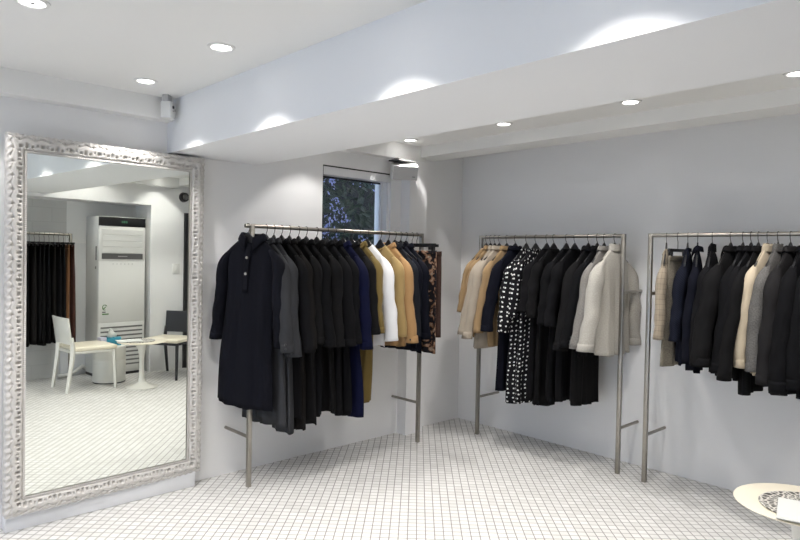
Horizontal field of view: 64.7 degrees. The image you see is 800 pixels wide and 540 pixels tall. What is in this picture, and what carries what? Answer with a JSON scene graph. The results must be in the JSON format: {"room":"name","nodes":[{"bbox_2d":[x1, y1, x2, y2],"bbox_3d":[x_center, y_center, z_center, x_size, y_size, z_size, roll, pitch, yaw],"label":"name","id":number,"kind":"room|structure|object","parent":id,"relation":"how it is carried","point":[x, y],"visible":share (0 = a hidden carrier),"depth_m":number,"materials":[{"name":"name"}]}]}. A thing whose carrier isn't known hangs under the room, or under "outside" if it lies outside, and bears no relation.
{"room":"clothing store","nodes":[
{"label":"clothing store","id":0,"kind":"room"},
{"bbox_2d":[0,96,462,528],"bbox_3d":[-2.035,0.160,3.397,7.310,2.355,0.200,0,2,-43],"label":"wall","id":1,"kind":"structure","parent":0,"point":[286,192],"depth_m":4.34,"materials":[{"name":"grey paint"}]},
{"bbox_2d":[0,67,173,122],"bbox_3d":[-2.900,-0.949,2.339,4.200,0.127,0.085,0,2,-43],"label":"ceiling beam","id":2,"kind":"structure","parent":1,"relation":"attached to","point":[14,83],"depth_m":3.40,"materials":[{"name":"white paint"}]},
{"bbox_2d":[322,165,390,245],"bbox_3d":[-0.373,-0.193,4.908,0.678,1.162,0.128,0,2,-43],"label":"window","id":3,"kind":"structure","parent":1,"relation":"in","point":[355,199],"depth_m":4.94,"materials":[{"name":"clear glass"}]},
{"bbox_2d":[341,141,425,161],"bbox_3d":[-0.367,-0.950,4.733,1.530,0.127,0.085,0,2,-43],"label":"trim","id":4,"kind":"structure","parent":1,"relation":"attached to","point":[389,150],"depth_m":4.97,"materials":[{"name":"white paint"}]},
{"bbox_2d":[389,158,418,180],"bbox_3d":[0.022,-0.793,4.977,0.227,0.180,0.186,1,1,-18],"label":"wall speaker","id":5,"kind":"object","parent":1,"relation":"attached to","point":[400,169],"visible":1,"depth_m":4.92,"materials":[{"name":"white plastic"}]},
{"bbox_2d":[167,0,799,164],"bbox_3d":[0.132,-0.804,2.640,0.620,0.310,3.820,0,2,-43],"label":"beam","id":6,"kind":"structure","parent":1,"relation":"attached to","point":[429,67],"depth_m":2.21,"materials":[{"name":"white paint"}]},
{"bbox_2d":[421,87,799,161],"bbox_3d":[1.513,-0.916,3.941,0.235,0.087,3.820,0,2,-43],"label":"ceiling beam","id":7,"kind":"structure","parent":1,"relation":"attached to","point":[782,102],"depth_m":3.91,"materials":[{"name":"white paint"}]},
{"bbox_2d":[0,418,792,539],"bbox_3d":[-0.579,1.450,1.858,7.310,0.100,4.710,0,2,-43],"label":"floor","id":8,"kind":"structure","parent":0,"point":[454,483],"depth_m":3.74,"materials":[{"name":"white tile"}]},
{"bbox_2d":[2,472,194,532],"bbox_3d":[-1.669,1.294,3.596,1.020,0.093,0.077,0,2,-43],"label":"plinth","id":9,"kind":"object","parent":8,"relation":"on","point":[176,483],"visible":0.73,"depth_m":3.53,"materials":[{"name":"white paint"}]},
{"bbox_2d":[2,132,204,518],"bbox_3d":[-1.614,0.283,3.556,0.064,1.951,1.075,2,2,44],"label":"wall mirror","id":10,"kind":"object","parent":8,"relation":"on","point":[103,244],"visible":1,"depth_m":3.49,"materials":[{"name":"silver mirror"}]},
{"bbox_2d":[224,224,423,487],"bbox_3d":[-0.498,0.528,4.511,1.547,1.632,0.312,0,2,-43],"label":"clothes rack","id":11,"kind":"object","parent":8,"relation":"on","point":[248,435],"visible":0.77,"depth_m":4.25,"materials":[{"name":"metal"}]},
{"bbox_2d":[209,232,284,411],"bbox_3d":[-0.933,0.313,3.880,0.563,1.092,0.128,2,1,23],"label":"coat","id":12,"kind":"object","parent":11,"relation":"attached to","point":[246,309],"visible":0.94,"depth_m":3.82,"materials":[{"name":"fabric"}]},
{"bbox_2d":[245,223,252,242],"bbox_3d":[-0.933,-0.185,3.874,0.344,0.206,0.009,2,1,23],"label":"hanger","id":13,"kind":"object","parent":11,"relation":"hanging from","point":[247,234],"visible":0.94,"depth_m":3.87,"materials":[{"name":"metal"}]},
{"bbox_2d":[297,238,324,424],"bbox_3d":[-0.670,0.391,4.132,0.123,1.192,0.617,0,2,-40],"label":"coat","id":14,"kind":"object","parent":11,"relation":"hanging from","point":[310,367],"visible":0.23,"depth_m":4.00,"materials":[{"name":"fabric"}]},
{"bbox_2d":[314,239,344,412],"bbox_3d":[-0.571,0.370,4.230,0.622,1.148,0.160,2,2,43],"label":"coat","id":15,"kind":"object","parent":11,"relation":"hanging from","point":[336,288],"visible":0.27,"depth_m":4.10,"materials":[{"name":"fabric"}]},
{"bbox_2d":[375,231,384,248],"bbox_3d":[-0.144,-0.181,4.620,0.009,0.214,0.344,0,2,-42],"label":"hanger","id":16,"kind":"object","parent":11,"relation":"hanging from","point":[380,244],"visible":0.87,"depth_m":4.61,"materials":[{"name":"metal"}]},
{"bbox_2d":[368,245,397,346],"bbox_3d":[-0.227,0.177,4.528,0.152,0.720,0.631,0,2,-44],"label":"blouse","id":17,"kind":"object","parent":11,"relation":"hanging from","point":[389,308],"visible":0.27,"depth_m":4.32,"materials":[{"name":"fabric"}]},
{"bbox_2d":[376,245,406,339],"bbox_3d":[-0.145,0.164,4.603,0.133,0.689,0.623,0,2,-42],"label":"shirt","id":18,"kind":"object","parent":11,"relation":"hanging from","point":[399,275],"visible":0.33,"depth_m":4.40,"materials":[{"name":"fabric"}]},
{"bbox_2d":[378,242,418,346],"bbox_3d":[-0.082,0.180,4.653,0.148,0.771,0.666,0,2,-40],"label":"shirt","id":19,"kind":"object","parent":11,"relation":"hanging from","point":[412,337],"visible":0.2,"depth_m":4.44,"materials":[{"name":"fabric"}]},
{"bbox_2d":[409,232,435,249],"bbox_3d":[0.093,-0.222,4.843,0.470,0.133,0.022,2,2,44],"label":"hanger","id":20,"kind":"object","parent":11,"relation":"hanging from","point":[429,245],"visible":0.66,"depth_m":4.74,"materials":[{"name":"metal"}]},
{"bbox_2d":[414,238,438,250],"bbox_3d":[0.130,-0.219,4.877,0.023,0.139,0.470,0,2,-41],"label":"hanger","id":21,"kind":"object","parent":11,"relation":"hanging from","point":[437,245],"visible":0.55,"depth_m":4.73,"materials":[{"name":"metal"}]},
{"label":"hanger","id":22,"kind":"object","parent":11,"relation":"hanging from","visible":0},
{"bbox_2d":[306,239,335,416],"bbox_3d":[-0.625,0.371,4.159,0.145,1.153,0.661,0,2,-45],"label":"coat","id":23,"kind":"object","parent":22,"relation":"hanging from","point":[326,300],"visible":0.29,"depth_m":3.98,"materials":[{"name":"fabric"}]},
{"label":"hanger","id":24,"kind":"object","parent":11,"relation":"hanging from","visible":0},
{"bbox_2d":[351,241,380,334],"bbox_3d":[-0.339,0.153,4.416,0.146,0.710,0.619,0,2,-45],"label":"jacket","id":25,"kind":"object","parent":24,"relation":"hanging from","point":[375,328],"visible":0.22,"depth_m":4.23,"materials":[{"name":"fabric"}]},
{"bbox_3d":[0.005,-0.181,4.761,0.008,0.214,0.344,0,2,-43],"label":"hanger","id":26,"kind":"object","parent":11,"relation":"hanging from","visible":0},
{"bbox_2d":[380,241,422,349],"bbox_3d":[-0.024,0.193,4.777,0.151,0.826,0.563,0,2,-43],"label":"jacket","id":27,"kind":"object","parent":26,"relation":"hanging from","point":[412,346],"visible":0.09,"depth_m":4.63,"materials":[{"name":"fabric"}]},
{"bbox_2d":[396,242,420,344],"bbox_3d":[-0.050,0.181,4.727,0.571,0.774,0.115,2,2,42],"label":"shirt","id":28,"kind":"object","parent":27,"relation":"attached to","point":[416,296],"visible":0.2,"depth_m":4.55,"materials":[{"name":"fabric"}]},
{"bbox_3d":[0.045,-0.181,4.799,0.008,0.214,0.344,0,2,-44],"label":"hanger","id":29,"kind":"object","parent":11,"relation":"hanging from","visible":0},
{"bbox_2d":[407,243,430,353],"bbox_3d":[0.028,0.206,4.808,0.115,0.824,0.581,0,2,-44],"label":"shirt","id":30,"kind":"object","parent":29,"relation":"hanging from","point":[425,327],"visible":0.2,"depth_m":4.61,"materials":[{"name":"fabric"}]},
{"bbox_2d":[415,250,436,353],"bbox_3d":[0.175,0.235,4.767,0.276,0.765,0.073,2,2,44],"label":"skirt","id":31,"kind":"object","parent":30,"relation":"attached to","point":[429,258],"visible":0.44,"depth_m":4.69,"materials":[{"name":"fabric"}]},
{"bbox_2d":[436,251,441,337],"bbox_3d":[0.228,0.179,4.766,0.074,0.640,0.246,0,2,-41],"label":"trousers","id":32,"kind":"object","parent":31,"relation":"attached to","point":[439,253],"visible":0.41,"depth_m":4.68,"materials":[{"name":"fabric"}]},
{"label":"hanger","id":33,"kind":"object","parent":11,"relation":"hanging from","visible":0},
{"bbox_2d":[242,237,293,428],"bbox_3d":[-0.843,0.378,3.949,0.622,1.161,0.139,2,2,43],"label":"coat","id":34,"kind":"object","parent":33,"relation":"hanging from","point":[278,416],"visible":0.33,"depth_m":3.83,"materials":[{"name":"fabric"}]},
{"label":"hanger","id":35,"kind":"object","parent":11,"relation":"hanging from","visible":0},
{"bbox_2d":[252,237,301,434],"bbox_3d":[-0.806,0.396,4.009,0.131,1.204,0.658,0,2,-41],"label":"dress","id":36,"kind":"object","parent":35,"relation":"hanging from","point":[293,269],"visible":0.26,"depth_m":3.84,"materials":[{"name":"fabric"}]},
{"label":"hanger","id":37,"kind":"object","parent":11,"relation":"hanging from","visible":0},
{"bbox_2d":[281,238,315,420],"bbox_3d":[-0.751,0.374,4.022,0.639,1.150,0.132,2,2,42],"label":"coat","id":38,"kind":"object","parent":37,"relation":"hanging from","point":[304,308],"visible":0.3,"depth_m":3.85,"materials":[{"name":"fabric"}]},
{"label":"hanger","id":39,"kind":"object","parent":11,"relation":"hanging from","visible":0},
{"bbox_2d":[285,238,316,430],"bbox_3d":[-0.721,0.402,4.072,0.142,1.209,0.664,0,2,-42],"label":"coat","id":40,"kind":"object","parent":39,"relation":"hanging from","point":[298,424],"visible":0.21,"depth_m":3.95,"materials":[{"name":"fabric"}]},
{"label":"hanger","id":41,"kind":"object","parent":11,"relation":"hanging from","visible":0},
{"bbox_2d":[325,240,356,415],"bbox_3d":[-0.502,0.377,4.278,0.142,1.159,0.641,0,2,-42],"label":"coat","id":42,"kind":"object","parent":41,"relation":"hanging from","point":[348,312],"visible":0.21,"depth_m":4.09,"materials":[{"name":"fabric"}]},
{"label":"hanger","id":43,"kind":"object","parent":11,"relation":"hanging from","visible":0},
{"bbox_2d":[335,240,361,415],"bbox_3d":[-0.449,0.380,4.318,0.140,1.170,0.618,0,2,-41],"label":"coat","id":44,"kind":"object","parent":43,"relation":"hanging from","point":[345,351],"visible":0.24,"depth_m":4.19,"materials":[{"name":"fabric"}]},
{"label":"hanger","id":45,"kind":"object","parent":11,"relation":"hanging from","visible":0},
{"bbox_2d":[343,240,372,417],"bbox_3d":[-0.400,0.397,4.370,0.152,1.204,0.670,0,2,-44],"label":"coat","id":46,"kind":"object","parent":45,"relation":"hanging from","point":[364,311],"visible":0.28,"depth_m":4.23,"materials":[{"name":"fabric"}]},
{"label":"hanger","id":47,"kind":"object","parent":11,"relation":"hanging from","visible":0},
{"bbox_2d":[360,241,384,402],"bbox_3d":[-0.303,0.371,4.484,0.144,1.154,0.600,0,2,-43],"label":"coat","id":48,"kind":"object","parent":47,"relation":"hanging from","point":[366,355],"visible":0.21,"depth_m":4.40,"materials":[{"name":"fabric"}]},
{"bbox_2d":[475,234,641,473],"bbox_3d":[1.169,0.554,4.827,0.288,1.632,1.262,0,2,-43],"label":"clothes rack","id":49,"kind":"object","parent":8,"relation":"on","point":[623,291],"visible":0.87,"depth_m":4.29,"materials":[{"name":"metal"}]},
{"bbox_2d":[497,248,529,403],"bbox_3d":[0.952,0.421,4.865,0.155,1.176,0.593,2,2,43],"label":"dress","id":50,"kind":"object","parent":49,"relation":"hanging from","point":[504,322],"visible":0.34,"depth_m":4.73,"materials":[{"name":"fabric"}]},
{"bbox_2d":[513,235,529,260],"bbox_3d":[0.969,-0.164,4.848,0.009,0.214,0.344,2,2,43],"label":"hanger","id":51,"kind":"object","parent":49,"relation":"hanging from","point":[525,246],"visible":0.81,"depth_m":4.84,"materials":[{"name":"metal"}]},
{"bbox_2d":[508,248,540,403],"bbox_3d":[1.002,0.414,4.803,0.502,1.157,0.153,0,2,-42],"label":"dress","id":52,"kind":"object","parent":49,"relation":"hanging from","point":[521,373],"visible":0.33,"depth_m":4.68,"materials":[{"name":"fabric"}]},
{"bbox_2d":[521,236,539,260],"bbox_3d":[1.028,-0.162,4.786,0.344,0.214,0.008,0,2,-42],"label":"hanger","id":53,"kind":"object","parent":49,"relation":"hanging from","point":[535,246],"visible":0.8,"depth_m":4.78,"materials":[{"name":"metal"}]},
{"bbox_2d":[517,248,547,399],"bbox_3d":[1.065,0.401,4.724,0.505,1.126,0.154,0,2,-44],"label":"dress","id":54,"kind":"object","parent":49,"relation":"hanging from","point":[521,307],"visible":0.2,"depth_m":4.60,"materials":[{"name":"fabric"}]},
{"bbox_2d":[526,248,559,405],"bbox_3d":[1.117,0.417,4.683,0.497,1.148,0.126,0,2,-40],"label":"dress","id":55,"kind":"object","parent":49,"relation":"hanging from","point":[532,304],"visible":0.34,"depth_m":4.56,"materials":[{"name":"fabric"}]},
{"bbox_2d":[538,234,557,260],"bbox_3d":[1.136,-0.157,4.671,0.344,0.214,0.009,0,2,-40],"label":"hanger","id":56,"kind":"object","parent":49,"relation":"hanging from","point":[553,246],"visible":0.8,"depth_m":4.66,"materials":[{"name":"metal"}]},
{"bbox_2d":[537,248,568,403],"bbox_3d":[1.193,0.403,4.609,0.551,1.119,0.136,0,2,-43],"label":"dress","id":57,"kind":"object","parent":49,"relation":"hanging from","point":[546,275],"visible":0.27,"depth_m":4.48,"materials":[{"name":"fabric"}]},
{"bbox_2d":[552,234,569,260],"bbox_3d":[1.209,-0.154,4.594,0.344,0.214,0.008,0,2,-43],"label":"hanger","id":58,"kind":"object","parent":49,"relation":"hanging from","point":[566,246],"visible":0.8,"depth_m":4.58,"materials":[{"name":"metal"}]},
{"bbox_2d":[544,248,580,401],"bbox_3d":[1.226,0.395,4.549,0.547,1.100,0.132,0,2,-41],"label":"dress","id":59,"kind":"object","parent":49,"relation":"hanging from","point":[563,358],"visible":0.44,"depth_m":4.42,"materials":[{"name":"fabric"}]},
{"bbox_2d":[560,234,578,261],"bbox_3d":[1.256,-0.152,4.544,0.344,0.214,0.008,0,2,-41],"label":"hanger","id":60,"kind":"object","parent":49,"relation":"hanging from","point":[574,246],"visible":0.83,"depth_m":4.53,"materials":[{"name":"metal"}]},
{"label":"hanger","id":61,"kind":"object","parent":49,"relation":"hanging from","visible":0},
{"bbox_2d":[480,245,521,390],"bbox_3d":[0.865,0.375,4.934,0.615,1.131,0.138,0,2,-42],"label":"dress","id":62,"kind":"object","parent":61,"relation":"hanging from","point":[496,275],"visible":0.41,"depth_m":4.80,"materials":[{"name":"fabric"}]},
{"label":"hanger","id":63,"kind":"object","parent":49,"relation":"hanging from","visible":0},
{"bbox_2d":[464,245,488,336],"bbox_3d":[0.707,0.167,5.102,0.545,0.733,0.106,0,2,-42],"label":"jacket","id":64,"kind":"object","parent":63,"relation":"hanging from","point":[485,247],"visible":0.1,"depth_m":4.97,"materials":[{"name":"fabric"}]},
{"label":"hanger","id":65,"kind":"object","parent":49,"relation":"hanging from","visible":0},
{"bbox_2d":[553,245,598,405],"bbox_3d":[1.294,0.393,4.452,0.148,1.134,0.675,2,2,43],"label":"jacket","id":66,"kind":"object","parent":65,"relation":"hanging from","point":[584,372],"visible":0.37,"depth_m":4.35,"materials":[{"name":"fabric"}]},
{"label":"hanger","id":67,"kind":"object","parent":49,"relation":"hanging from","visible":0},
{"bbox_2d":[559,245,598,357],"bbox_3d":[1.336,0.214,4.397,0.680,0.773,0.129,0,2,-44],"label":"jacket","id":68,"kind":"object","parent":67,"relation":"hanging from","point":[570,313],"visible":0.19,"depth_m":4.23,"materials":[{"name":"fabric"}]},
{"label":"hanger","id":69,"kind":"object","parent":49,"relation":"hanging from","visible":0},
{"bbox_2d":[457,248,482,311],"bbox_3d":[0.666,0.149,5.128,0.545,0.649,0.106,0,2,-43],"label":"shirt","id":70,"kind":"object","parent":69,"relation":"hanging from","point":[466,270],"visible":0.16,"depth_m":4.97,"materials":[{"name":"fabric"}]},
{"label":"hanger","id":71,"kind":"object","parent":49,"relation":"hanging from","visible":0},
{"bbox_2d":[569,245,608,348],"bbox_3d":[1.363,0.187,4.349,0.119,0.713,0.672,2,2,43],"label":"blazer","id":72,"kind":"object","parent":71,"relation":"hanging from","point":[579,316],"visible":0.22,"depth_m":4.18,"materials":[{"name":"fabric"}]},
{"label":"hanger","id":73,"kind":"object","parent":49,"relation":"hanging from","visible":0},
{"bbox_2d":[457,245,491,345],"bbox_3d":[0.715,0.206,5.056,0.658,0.806,0.121,0,2,-42],"label":"coat","id":74,"kind":"object","parent":73,"relation":"hanging from","point":[469,285],"visible":0.23,"depth_m":4.89,"materials":[{"name":"fabric"}]},
{"label":"hanger","id":75,"kind":"object","parent":49,"relation":"hanging from","visible":0},
{"bbox_2d":[461,245,499,348],"bbox_3d":[0.757,0.212,5.034,0.669,0.819,0.133,0,2,-41],"label":"coat","id":76,"kind":"object","parent":75,"relation":"hanging from","point":[477,275],"visible":0.27,"depth_m":4.87,"materials":[{"name":"fabric"}]},
{"bbox_3d":[0.842,-0.170,4.983,0.344,0.214,0.008,0,2,-43],"label":"hanger","id":77,"kind":"object","parent":49,"relation":"hanging from","visible":0},
{"bbox_2d":[473,245,507,346],"bbox_3d":[0.809,0.207,4.988,0.601,0.803,0.130,0,2,-43],"label":"coat","id":78,"kind":"object","parent":77,"relation":"hanging from","point":[492,337],"visible":0.24,"depth_m":4.84,"materials":[{"name":"fabric"}]},
{"bbox_2d":[641,231,799,482],"bbox_3d":[2.145,0.596,3.783,0.302,1.632,1.262,0,2,-43],"label":"clothes rack","id":79,"kind":"object","parent":8,"relation":"on","point":[651,236],"visible":0.88,"depth_m":4.12,"materials":[{"name":"metal"}]},
{"bbox_2d":[663,233,667,265],"bbox_3d":[1.706,-0.133,4.046,0.008,0.214,0.344,2,1,26],"label":"hanger","id":80,"kind":"object","parent":79,"relation":"hanging from","point":[666,233],"visible":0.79,"depth_m":3.98,"materials":[{"name":"metal"}]},
{"bbox_2d":[653,249,667,339],"bbox_3d":[1.691,0.151,4.056,0.104,0.572,0.484,2,1,23],"label":"jacket","id":81,"kind":"object","parent":80,"relation":"hanging from","point":[661,279],"visible":0.68,"depth_m":3.87,"materials":[{"name":"fabric"}]},
{"bbox_2d":[660,256,682,366],"bbox_3d":[1.749,0.258,4.002,0.346,0.695,0.081,0,2,-43],"label":"skirt","id":82,"kind":"object","parent":81,"relation":"hanging from","point":[667,355],"visible":0.48,"depth_m":3.90,"materials":[{"name":"fabric"}]},
{"bbox_2d":[668,232,684,255],"bbox_3d":[1.757,-0.162,3.993,0.260,0.152,0.022,0,2,-43],"label":"hanger","id":83,"kind":"object","parent":79,"relation":"hanging from","point":[670,250],"visible":0.86,"depth_m":3.95,"materials":[{"name":"metal"}]},
{"bbox_2d":[684,235,688,266],"bbox_3d":[1.798,-0.129,3.949,0.008,0.214,0.344,2,1,29],"label":"hanger","id":84,"kind":"object","parent":79,"relation":"hanging from","point":[687,235],"visible":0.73,"depth_m":3.87,"materials":[{"name":"metal"}]},
{"bbox_2d":[668,247,691,365],"bbox_3d":[1.786,0.219,3.967,0.131,0.721,0.457,2,1,29],"label":"cardigan","id":85,"kind":"object","parent":84,"relation":"hanging from","point":[679,289],"visible":0.62,"depth_m":3.80,"materials":[{"name":"fabric"}]},
{"bbox_2d":[707,232,712,266],"bbox_3d":[1.899,-0.124,3.843,0.009,0.214,0.344,2,1,33],"label":"hanger","id":86,"kind":"object","parent":79,"relation":"hanging from","point":[712,232],"visible":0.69,"depth_m":3.74,"materials":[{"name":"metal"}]},
{"bbox_2d":[689,243,717,359],"bbox_3d":[1.872,0.206,3.841,0.130,0.738,0.568,2,1,33],"label":"jacket","id":87,"kind":"object","parent":86,"relation":"hanging from","point":[712,247],"visible":0.16,"depth_m":3.68,"materials":[{"name":"fabric"}]},
{"bbox_2d":[717,232,732,264],"bbox_3d":[1.972,-0.121,3.766,0.344,0.214,0.008,0,2,-41],"label":"hanger","id":88,"kind":"object","parent":79,"relation":"hanging from","point":[730,243],"visible":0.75,"depth_m":3.75,"materials":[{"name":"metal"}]},
{"bbox_2d":[689,245,736,373],"bbox_3d":[1.942,0.239,3.764,0.671,0.771,0.156,0,2,-41],"label":"jacket","id":89,"kind":"object","parent":88,"relation":"hanging from","point":[706,316],"visible":0.4,"depth_m":3.59,"materials":[{"name":"fabric"}]},
{"bbox_2d":[732,232,744,265],"bbox_3d":[2.018,-0.119,3.717,0.009,0.214,0.344,2,2,44],"label":"hanger","id":90,"kind":"object","parent":79,"relation":"hanging from","point":[742,244],"visible":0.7,"depth_m":3.70,"materials":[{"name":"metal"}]},
{"bbox_2d":[710,245,744,376],"bbox_3d":[1.988,0.241,3.708,0.122,0.770,0.609,2,2,44],"label":"jacket","id":91,"kind":"object","parent":90,"relation":"hanging from","point":[723,287],"visible":0.17,"depth_m":3.54,"materials":[{"name":"fabric"}]},
{"bbox_2d":[738,231,752,265],"bbox_3d":[2.048,-0.118,3.686,0.344,0.214,0.009,0,2,-41],"label":"hanger","id":92,"kind":"object","parent":79,"relation":"hanging from","point":[751,243],"visible":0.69,"depth_m":3.67,"materials":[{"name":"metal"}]},
{"bbox_2d":[715,245,752,380],"bbox_3d":[2.017,0.254,3.682,0.614,0.792,0.114,0,2,-41],"label":"jacket","id":93,"kind":"object","parent":92,"relation":"hanging from","point":[735,371],"visible":0.19,"depth_m":3.56,"materials":[{"name":"fabric"}]},
{"bbox_2d":[746,231,760,265],"bbox_3d":[2.075,-0.117,3.657,0.344,0.214,0.009,0,2,-43],"label":"hanger","id":94,"kind":"object","parent":79,"relation":"hanging from","point":[758,243],"visible":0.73,"depth_m":3.64,"materials":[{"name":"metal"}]},
{"bbox_2d":[716,245,767,395],"bbox_3d":[2.031,0.284,3.658,0.637,0.854,0.151,0,2,-43],"label":"jacket","id":95,"kind":"object","parent":94,"relation":"hanging from","point":[746,384],"visible":0.32,"depth_m":3.50,"materials":[{"name":"fabric"}]},
{"bbox_2d":[754,231,768,266],"bbox_3d":[2.107,-0.116,3.622,0.344,0.214,0.009,0,2,-40],"label":"hanger","id":96,"kind":"object","parent":79,"relation":"hanging from","point":[755,264],"visible":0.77,"depth_m":3.56,"materials":[{"name":"metal"}]},
{"bbox_2d":[733,243,772,375],"bbox_3d":[2.104,0.215,3.646,0.560,0.739,0.126,0,2,-40],"label":"coat","id":97,"kind":"object","parent":96,"relation":"hanging from","point":[739,359],"visible":0.2,"depth_m":3.49,"materials":[{"name":"fabric"}]},
{"bbox_2d":[765,231,778,266],"bbox_3d":[2.144,-0.114,3.584,0.344,0.214,0.009,0,2,-41],"label":"hanger","id":98,"kind":"object","parent":79,"relation":"hanging from","point":[778,231],"visible":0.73,"depth_m":3.53,"materials":[{"name":"metal"}]},
{"bbox_2d":[745,243,783,372],"bbox_3d":[2.138,0.225,3.603,0.585,0.756,0.138,0,2,-41],"label":"coat","id":99,"kind":"object","parent":98,"relation":"hanging from","point":[755,309],"visible":0.23,"depth_m":3.44,"materials":[{"name":"fabric"}]},
{"bbox_2d":[777,231,792,266],"bbox_3d":[2.187,-0.112,3.538,0.344,0.214,0.009,0,2,-40],"label":"hanger","id":100,"kind":"object","parent":79,"relation":"hanging from","point":[790,243],"visible":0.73,"depth_m":3.52,"materials":[{"name":"metal"}]},
{"bbox_2d":[755,245,796,395],"bbox_3d":[2.175,0.284,3.545,0.597,0.843,0.132,0,2,-40],"label":"coat","id":101,"kind":"object","parent":100,"relation":"hanging from","point":[772,284],"visible":0.36,"depth_m":3.39,"materials":[{"name":"fabric"}]},
{"bbox_2d":[733,483,799,539],"bbox_3d":[1.603,1.183,2.526,0.490,0.491,0.490,0,2,-43],"label":"table","id":102,"kind":"object","parent":8,"relation":"on","point":[747,495],"visible":0.67,"depth_m":2.60,"materials":[{"name":"beige paint"}]},
{"bbox_2d":[758,491,799,512],"bbox_3d":[1.607,0.934,2.482,0.346,0.007,0.346,0,2,-43],"label":"patterned plate","id":103,"kind":"object","parent":102,"relation":"on","point":[769,500],"visible":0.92,"depth_m":2.58,"materials":[{"name":"white ceramic"}]},
{"bbox_2d":[776,497,799,522],"bbox_3d":[1.555,0.928,2.409,0.200,0.005,0.244,2,1,33],"label":"booklet","id":104,"kind":"object","parent":103,"relation":"on","point":[787,509],"visible":1,"depth_m":2.43,"materials":[{"name":"white paper"}]},
{"bbox_2d":[0,0,799,146],"bbox_3d":[-0.531,-1.004,1.805,7.310,0.100,4.710,0,2,-43],"label":"ceiling","id":105,"kind":"structure","parent":0,"point":[107,43],"depth_m":2.73,"materials":[{"name":"white paint"}]},
{"bbox_2d":[14,0,50,8],"bbox_3d":[-1.345,-0.977,2.310,0.120,0.008,0.120,0,2,-43],"label":"recessed light","id":106,"kind":"object","parent":105,"relation":"in","point":[35,4],"visible":1,"depth_m":2.32,"materials":[{"name":"white plastic"}]},
{"bbox_2d":[133,77,157,84],"bbox_3d":[-1.348,-0.999,3.346,0.120,0.008,0.120,0,2,-43],"label":"recessed light","id":107,"kind":"object","parent":105,"relation":"in","point":[141,80],"visible":1,"depth_m":3.34,"materials":[{"name":"white plastic"}]},
{"bbox_2d":[161,94,174,119],"bbox_3d":[-1.339,-0.942,3.651,0.062,0.135,0.068,1,1,7],"label":"sensor box","id":108,"kind":"object","parent":105,"relation":"attached to","point":[167,106],"visible":1,"depth_m":3.62,"materials":[{"name":"white plastic"}]},
{"bbox_2d":[207,42,234,51],"bbox_3d":[-0.784,-0.976,2.772,0.120,0.008,0.120,0,2,-43],"label":"recessed light","id":109,"kind":"object","parent":105,"relation":"in","point":[216,46],"visible":1,"depth_m":2.76,"materials":[{"name":"white plastic"}]},
{"bbox_2d":[403,138,417,141],"bbox_3d":[0.079,-1.004,4.894,0.120,0.008,0.120,0,2,-43],"label":"recessed light","id":110,"kind":"object","parent":105,"relation":"in","point":[409,139],"visible":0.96,"depth_m":4.89,"materials":[{"name":"white plastic"}]},
{"bbox_2d":[495,122,512,125],"bbox_3d":[0.697,-0.978,4.241,0.120,0.008,0.120,0,2,-43],"label":"recessed light","id":111,"kind":"object","parent":105,"relation":"in","point":[501,123],"visible":0.97,"depth_m":4.23,"materials":[{"name":"white plastic"}]},
{"bbox_2d":[620,99,641,104],"bbox_3d":[1.311,-0.952,3.591,0.120,0.008,0.120,0,2,-43],"label":"recessed light","id":112,"kind":"object","parent":105,"relation":"in","point":[633,101],"visible":0.98,"depth_m":3.58,"materials":[{"name":"white plastic"}]},
{"bbox_2d":[783,70,799,76],"bbox_3d":[1.881,-0.928,2.988,0.120,0.008,0.120,0,2,-43],"label":"recessed light","id":113,"kind":"object","parent":105,"relation":"in","point":[793,73],"visible":0.98,"depth_m":2.99,"materials":[{"name":"white plastic"}]},
{"bbox_2d":[396,160,427,434],"bbox_3d":[0.100,0.227,5.210,0.200,2.228,0.103,0,2,-43],"label":"wall","id":114,"kind":"structure","parent":0,"point":[413,193],"depth_m":5.16,"materials":[{"name":"grey paint"}]},
{"bbox_2d":[458,113,799,490],"bbox_3d":[2.131,0.226,4.165,0.200,2.355,4.410,0,2,-43],"label":"wall","id":115,"kind":"structure","parent":0,"point":[740,176],"depth_m":4.40,"materials":[{"name":"grey paint"}]},
{"label":"hanger","id":116,"kind":"object","parent":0,"visible":0},
{"bbox_2d":[576,243,640,356],"bbox_3d":[1.427,0.205,4.297,0.720,0.773,0.138,0,2,-40],"label":"jacket","id":117,"kind":"object","parent":116,"relation":"hanging from","point":[599,329],"visible":0.9,"depth_m":4.22,"materials":[{"name":"fabric"}]},
{"label":"hanger","id":118,"kind":"object","parent":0,"visible":0},
{"bbox_2d":[682,245,703,373],"bbox_3d":[1.830,0.234,3.927,0.121,0.772,0.539,2,1,27],"label":"jacket","id":119,"kind":"object","parent":118,"relation":"hanging from","point":[695,271],"visible":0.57,"depth_m":3.73,"materials":[{"name":"fabric"}]},
{"bbox_3d":[2.229,-0.111,3.494,0.344,0.214,0.008,0,2,-43],"label":"hanger","id":120,"kind":"object","parent":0,"visible":0},
{"bbox_2d":[768,245,799,394],"bbox_3d":[2.207,0.282,3.505,0.656,0.833,0.136,0,2,-43],"label":"coat","id":121,"kind":"object","parent":120,"relation":"hanging from","point":[783,313],"visible":0.63,"depth_m":3.32,"materials":[{"name":"fabric"}]},
{"label":"hanger","id":122,"kind":"object","parent":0,"visible":0},
{"bbox_2d":[785,276,799,398],"bbox_3d":[2.257,0.286,3.460,0.136,0.839,0.635,2,2,43],"label":"coat","id":123,"kind":"object","parent":122,"relation":"hanging from","point":[792,380],"visible":1,"depth_m":3.27,"materials":[{"name":"fabric"}]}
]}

